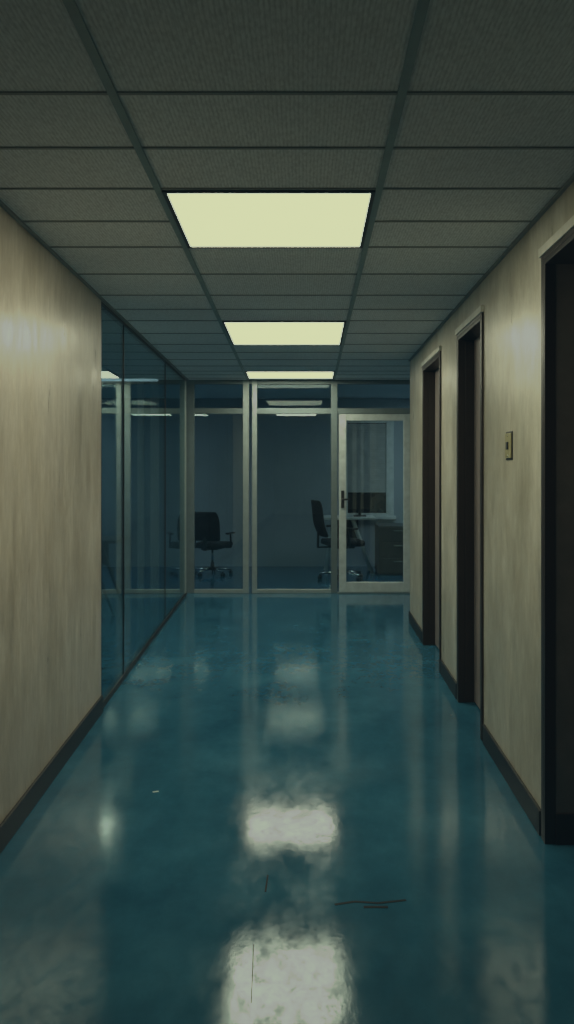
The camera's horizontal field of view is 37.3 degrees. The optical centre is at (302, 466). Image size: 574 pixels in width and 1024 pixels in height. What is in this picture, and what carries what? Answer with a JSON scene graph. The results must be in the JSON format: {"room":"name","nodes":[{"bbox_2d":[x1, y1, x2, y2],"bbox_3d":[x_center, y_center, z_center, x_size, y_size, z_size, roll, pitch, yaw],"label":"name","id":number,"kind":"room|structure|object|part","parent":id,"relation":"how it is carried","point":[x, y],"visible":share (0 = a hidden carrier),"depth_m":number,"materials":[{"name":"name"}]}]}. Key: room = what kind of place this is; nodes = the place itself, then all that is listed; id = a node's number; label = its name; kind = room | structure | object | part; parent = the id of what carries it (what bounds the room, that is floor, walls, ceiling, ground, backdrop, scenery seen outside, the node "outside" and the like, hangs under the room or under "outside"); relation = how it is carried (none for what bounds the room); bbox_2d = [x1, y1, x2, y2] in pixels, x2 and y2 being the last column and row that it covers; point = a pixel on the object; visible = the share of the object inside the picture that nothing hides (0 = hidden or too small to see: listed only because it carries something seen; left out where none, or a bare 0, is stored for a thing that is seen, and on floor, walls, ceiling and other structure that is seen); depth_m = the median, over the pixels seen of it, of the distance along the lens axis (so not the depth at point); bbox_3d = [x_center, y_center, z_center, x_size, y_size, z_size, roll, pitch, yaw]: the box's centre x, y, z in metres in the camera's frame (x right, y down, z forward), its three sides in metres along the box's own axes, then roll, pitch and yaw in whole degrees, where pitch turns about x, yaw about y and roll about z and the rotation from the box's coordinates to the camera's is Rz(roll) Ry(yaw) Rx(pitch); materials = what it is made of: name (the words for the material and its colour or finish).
{"room":"office corridor","nodes":[
{"label":"office corridor","id":0,"kind":"room"},
{"bbox_2d":[0,206,100,823],"bbox_3d":[-1.111,0.225,-0.735,0.140,2.450,11.538,0,0,-2],"label":"wall","id":1,"kind":"structure","parent":0,"point":[50,321],"depth_m":3.83,"materials":[{"name":"beige paint"}]},
{"bbox_2d":[0,695,102,853],"bbox_3d":[-1.034,1.400,-0.735,0.014,0.100,11.534,0,0,-2],"label":"baseboard","id":2,"kind":"structure","parent":1,"relation":"attached to","point":[9,826],"depth_m":3.79,"materials":[{"name":"black plastic"}]},
{"bbox_2d":[102,398,409,565],"bbox_3d":[-0.780,0.225,12.460,8.240,2.450,0.120,0,0,0],"label":"wall","id":3,"kind":"structure","parent":0,"point":[294,450],"depth_m":12.40,"materials":[{"name":"paint"}]},
{"bbox_2d":[348,424,385,491],"bbox_3d":[0.930,-0.129,12.365,0.550,0.998,0.010,0,0,0],"label":"blind slats","id":4,"kind":"object","parent":3,"relation":"attached to","point":[362,464],"visible":1,"depth_m":12.36,"materials":[{"name":"grey fabric"}]},
{"bbox_2d":[348,423,385,512],"bbox_3d":[0.930,0.015,12.391,0.560,1.310,0.006,0,0,0],"label":"pane","id":5,"kind":"object","parent":3,"relation":"attached to","point":[378,498],"visible":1,"depth_m":12.39,"materials":[{"name":"clear glass"}]},
{"bbox_2d":[346,421,395,518],"bbox_3d":[0.970,0.025,12.360,0.760,1.470,0.080,0,0,0],"label":"frame","id":6,"kind":"object","parent":3,"relation":"attached to","point":[389,514],"visible":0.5,"depth_m":12.35,"materials":[{"name":"laminate"}]},
{"bbox_2d":[0,566,573,1023],"bbox_3d":[-0.900,1.499,2.950,8.600,0.101,19.300,0,0,0],"label":"floor","id":7,"kind":"structure","parent":0,"point":[312,743],"depth_m":3.26,"materials":[{"name":"teal tile"}]},
{"bbox_2d":[102,536,128,616],"bbox_3d":[-2.275,1.080,8.500,0.950,0.740,0.600,0,0,0],"label":"desk","id":8,"kind":"object","parent":7,"relation":"on","point":[106,540],"visible":0.36,"depth_m":8.72,"materials":[{"name":"grey laminate"}]},
{"bbox_3d":[-2.295,0.871,8.758,0.590,0.259,0.015,0,0,0],"label":"modesty panel","id":9,"kind":"part","parent":8,"relation":"part of","materials":[{"name":"grey laminate"}]},
{"bbox_2d":[101,301,186,707],"bbox_3d":[-1.292,0.231,7.345,0.070,2.438,4.633,0,0,-2],"label":"frame","id":10,"kind":"object","parent":7,"relation":"on","point":[128,667],"visible":0.54,"depth_m":5.97,"materials":[{"name":"metal"}]},
{"bbox_2d":[170,367,184,605],"bbox_3d":[-1.268,0.223,7.275,0.008,2.385,4.444,0,0,-2],"label":"pane","id":11,"kind":"object","parent":10,"relation":"attached to","point":[180,382],"visible":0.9,"depth_m":9.11,"materials":[{"name":"clear glass"}]},
{"bbox_2d":[195,512,234,576],"bbox_3d":[-1.230,1.018,11.411,0.567,0.863,0.632,0,0,15],"label":"office chair","id":12,"kind":"object","parent":7,"relation":"on","point":[207,524],"visible":0.91,"depth_m":11.17,"materials":[{"name":"black fabric"}]},
{"bbox_3d":[-1.291,0.782,11.184,0.423,0.395,0.181,0,0,15],"label":"backrest","id":13,"kind":"part","parent":12,"relation":"part of","materials":[{"name":"black fabric"}]},
{"bbox_3d":[-1.218,1.047,11.459,0.441,0.067,0.432,0,0,15],"label":"seat","id":14,"kind":"part","parent":12,"relation":"part of","materials":[{"name":"black fabric"}]},
{"bbox_2d":[102,380,409,592],"bbox_3d":[-0.780,0.225,9.785,7.920,2.448,0.070,0,0,0],"label":"frame","id":15,"kind":"object","parent":7,"relation":"on","point":[154,410],"visible":0.51,"depth_m":9.75,"materials":[{"name":"metal"}]},
{"bbox_2d":[339,414,409,591],"bbox_3d":[0.820,0.416,9.729,0.816,2.043,0.121,0,0,0],"label":"door","id":16,"kind":"structure","parent":15,"relation":"attached to","point":[344,586],"depth_m":9.74,"materials":[{"name":"metal"}]},
{"bbox_3d":[0.484,0.370,9.704,0.095,0.200,0.071,0,0,0],"label":"handle","id":17,"kind":"part","parent":16,"relation":"part of","materials":[{"name":"metal"}]},
{"bbox_2d":[311,500,364,581],"bbox_3d":[0.456,0.936,10.941,0.702,1.028,0.630,0,0,-12],"label":"office chair","id":18,"kind":"object","parent":7,"relation":"on","point":[317,510],"visible":0.77,"depth_m":10.76,"materials":[{"name":"black fabric"}]},
{"bbox_3d":[0.201,0.655,10.886,0.201,0.470,0.470,0,0,-12],"label":"backrest","id":19,"kind":"part","parent":18,"relation":"part of","materials":[{"name":"black fabric"}]},
{"bbox_3d":[0.510,0.970,10.952,0.480,0.080,0.490,0,0,-12],"label":"seat","id":20,"kind":"part","parent":18,"relation":"part of","materials":[{"name":"black fabric"}]},
{"bbox_2d":[323,515,375,574],"bbox_3d":[0.630,1.065,11.730,0.700,0.770,0.620,0,0,0],"label":"desk","id":21,"kind":"object","parent":7,"relation":"on","point":[351,521],"visible":0.71,"depth_m":11.47,"materials":[{"name":"laminate"}]},
{"bbox_3d":[0.610,0.856,11.998,0.340,0.289,0.015,0,0,0],"label":"modesty panel","id":22,"kind":"part","parent":21,"relation":"part of","materials":[{"name":"grey laminate"}]},
{"bbox_2d":[348,494,371,516],"bbox_3d":[0.785,0.525,11.740,0.330,0.310,0.160,0,0,0],"label":"computer monitor","id":23,"kind":"object","parent":21,"relation":"on","point":[357,501],"visible":1,"depth_m":11.72,"materials":[{"name":"black plastic"}]},
{"bbox_2d":[335,899,405,905],"bbox_3d":[0.225,1.449,2.831,0.244,0.001,0.026,0,0,-4],"label":"scuffs","id":24,"kind":"object","parent":7,"relation":"on","point":[401,900],"visible":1,"depth_m":2.83,"materials":[{"name":"black"}]},
{"bbox_2d":[337,592,409,592],"bbox_3d":[0.816,1.445,9.785,0.841,0.010,0.070,0,0,0],"label":"threshold","id":25,"kind":"object","parent":7,"relation":"on","point":[337,592],"visible":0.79,"depth_m":9.75,"materials":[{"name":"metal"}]},
{"bbox_2d":[364,906,387,907],"bbox_3d":[0.240,1.449,2.800,0.080,0.001,0.013,0,0,0],"label":"scuffs","id":26,"kind":"object","parent":7,"relation":"on","point":[364,906],"visible":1,"depth_m":2.80,"materials":[{"name":"black"}]},
{"bbox_2d":[375,523,402,574],"bbox_3d":[1.280,1.120,11.635,0.540,0.660,0.630,0,0,0],"label":"filing cabinet","id":27,"kind":"object","parent":7,"relation":"on","point":[388,536],"visible":0.55,"depth_m":11.34,"materials":[{"name":"grey laminate"}]},
{"bbox_2d":[0,0,573,397],"bbox_3d":[-0.900,-1.050,2.950,8.600,0.100,19.300,0,0,0],"label":"ceiling","id":28,"kind":"structure","parent":0,"point":[142,45],"depth_m":2.72,"materials":[{"name":"tile"}]},
{"bbox_2d":[102,373,162,380],"bbox_3d":[-2.075,-0.958,9.100,1.150,0.082,0.080,0,0,0],"label":"strip light","id":29,"kind":"object","parent":28,"relation":"attached to","point":[105,376],"visible":0.61,"depth_m":9.06,"materials":[{"name":"plastic"}]},
{"bbox_2d":[162,190,375,247],"bbox_3d":[-0.125,-0.995,3.455,0.793,0.010,0.786,0,0,0],"label":"frame","id":30,"kind":"object","parent":28,"relation":"attached to","point":[165,193],"visible":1,"depth_m":3.08,"materials":[{"name":"white metal"}]},
{"bbox_2d":[168,194,369,246],"bbox_3d":[-0.125,-0.997,3.455,0.761,0.005,0.754,0,0,0],"label":"ceiling light","id":31,"kind":"object","parent":30,"relation":"attached to","point":[206,220],"visible":1,"depth_m":3.40,"materials":[{"name":"white plastic"}]},
{"bbox_2d":[222,321,345,344],"bbox_3d":[-0.131,-0.995,6.360,0.881,0.010,1.096,0,0,0],"label":"frame","id":32,"kind":"object","parent":28,"relation":"attached to","point":[223,322],"visible":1,"depth_m":5.82,"materials":[{"name":"white metal"}]},
{"bbox_2d":[225,323,342,343],"bbox_3d":[-0.131,-0.997,6.360,0.849,0.005,1.064,0,0,0],"label":"diffuser","id":33,"kind":"object","parent":32,"relation":"attached to","point":[240,333],"visible":0.93,"depth_m":6.33,"materials":[{"name":"white plastic"}]},
{"bbox_2d":[0,0,573,380],"bbox_3d":[0.889,-0.994,1.615,4.423,0.012,16.230,0,0,0],"label":"grid","id":34,"kind":"object","parent":28,"relation":"attached to","point":[71,6],"visible":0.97,"depth_m":3.04,"materials":[{"name":"grey metal"}]},
{"bbox_2d":[245,371,334,378],"bbox_3d":[-0.137,-0.995,9.200,0.958,0.010,0.676,0,0,0],"label":"frame","id":35,"kind":"object","parent":28,"relation":"attached to","point":[245,371],"visible":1,"depth_m":9.10,"materials":[{"name":"white metal"}]},
{"bbox_2d":[247,372,332,377],"bbox_3d":[-0.137,-0.997,9.200,0.926,0.005,0.644,0,0,0],"label":"diffuser","id":36,"kind":"object","parent":35,"relation":"attached to","point":[250,374],"visible":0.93,"depth_m":9.13,"materials":[{"name":"white plastic"}]},
{"bbox_2d":[410,182,573,807],"bbox_3d":[1.058,0.225,0.725,0.300,2.450,14.455,0,0,1],"label":"wall","id":37,"kind":"structure","parent":0,"point":[510,295],"depth_m":3.97,"materials":[{"name":"beige paint"}]},
{"bbox_2d":[422,351,440,671],"bbox_3d":[1.041,0.315,6.478,0.154,2.270,0.975,0,0,0],"label":"frame","id":38,"kind":"object","parent":37,"relation":"attached to","point":[428,370],"visible":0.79,"depth_m":6.91,"materials":[{"name":"black wood"}]},
{"bbox_2d":[421,346,441,366],"bbox_3d":[0.973,-0.838,6.482,0.018,0.035,1.005,0,0,1],"label":"trim","id":39,"kind":"structure","parent":37,"relation":"attached to","point":[439,348],"depth_m":6.37,"materials":[{"name":"beige wood"}]},
{"bbox_2d":[435,369,438,648],"bbox_3d":[1.086,0.330,6.467,0.038,2.216,0.870,0,0,1],"label":"leaf","id":40,"kind":"object","parent":37,"relation":"attached to","point":[437,370],"visible":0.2,"depth_m":6.77,"materials":[{"name":"wood"}]},
{"bbox_2d":[455,305,483,335],"bbox_3d":[0.953,-0.838,4.896,0.018,0.035,0.819,0,0,1],"label":"trim","id":41,"kind":"structure","parent":37,"relation":"attached to","point":[479,309],"depth_m":4.79,"materials":[{"name":"beige wood"}]},
{"bbox_2d":[457,312,483,740],"bbox_3d":[1.020,0.315,4.891,0.152,2.270,0.789,0,0,0],"label":"frame","id":42,"kind":"object","parent":37,"relation":"attached to","point":[473,330],"visible":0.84,"depth_m":5.23,"materials":[{"name":"black wood"}]},
{"bbox_2d":[409,611,540,835],"bbox_3d":[0.901,1.400,0.725,0.014,0.100,14.451,0,0,1],"label":"baseboard","id":43,"kind":"structure","parent":37,"relation":"attached to","point":[524,797],"depth_m":3.94,"materials":[{"name":"black plastic"}]},
{"bbox_2d":[474,336,479,708],"bbox_3d":[1.065,0.330,4.880,0.038,2.216,0.684,0,0,1],"label":"leaf","id":44,"kind":"object","parent":37,"relation":"attached to","point":[476,341],"visible":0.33,"depth_m":5.11,"materials":[{"name":"black wood"}]},
{"bbox_2d":[505,431,512,459],"bbox_3d":[0.941,-0.098,3.900,0.016,0.131,0.124,0,0,0],"label":"light switch","id":45,"kind":"object","parent":37,"relation":"attached to","point":[509,435],"visible":1,"depth_m":3.88,"materials":[{"name":"beige plastic"}]},
{"bbox_2d":[538,215,573,257],"bbox_3d":[0.926,-0.838,2.845,0.018,0.035,0.990,0,0,1],"label":"trim","id":46,"kind":"structure","parent":37,"relation":"attached to","point":[569,224],"depth_m":3.08,"materials":[{"name":"beige wood"}]},
{"bbox_2d":[541,227,573,844],"bbox_3d":[1.076,0.315,2.840,0.319,2.270,0.960,0,0,0],"label":"door","id":47,"kind":"structure","parent":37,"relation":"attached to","point":[557,264],"depth_m":3.27,"materials":[{"name":"black wood"}]}
]}

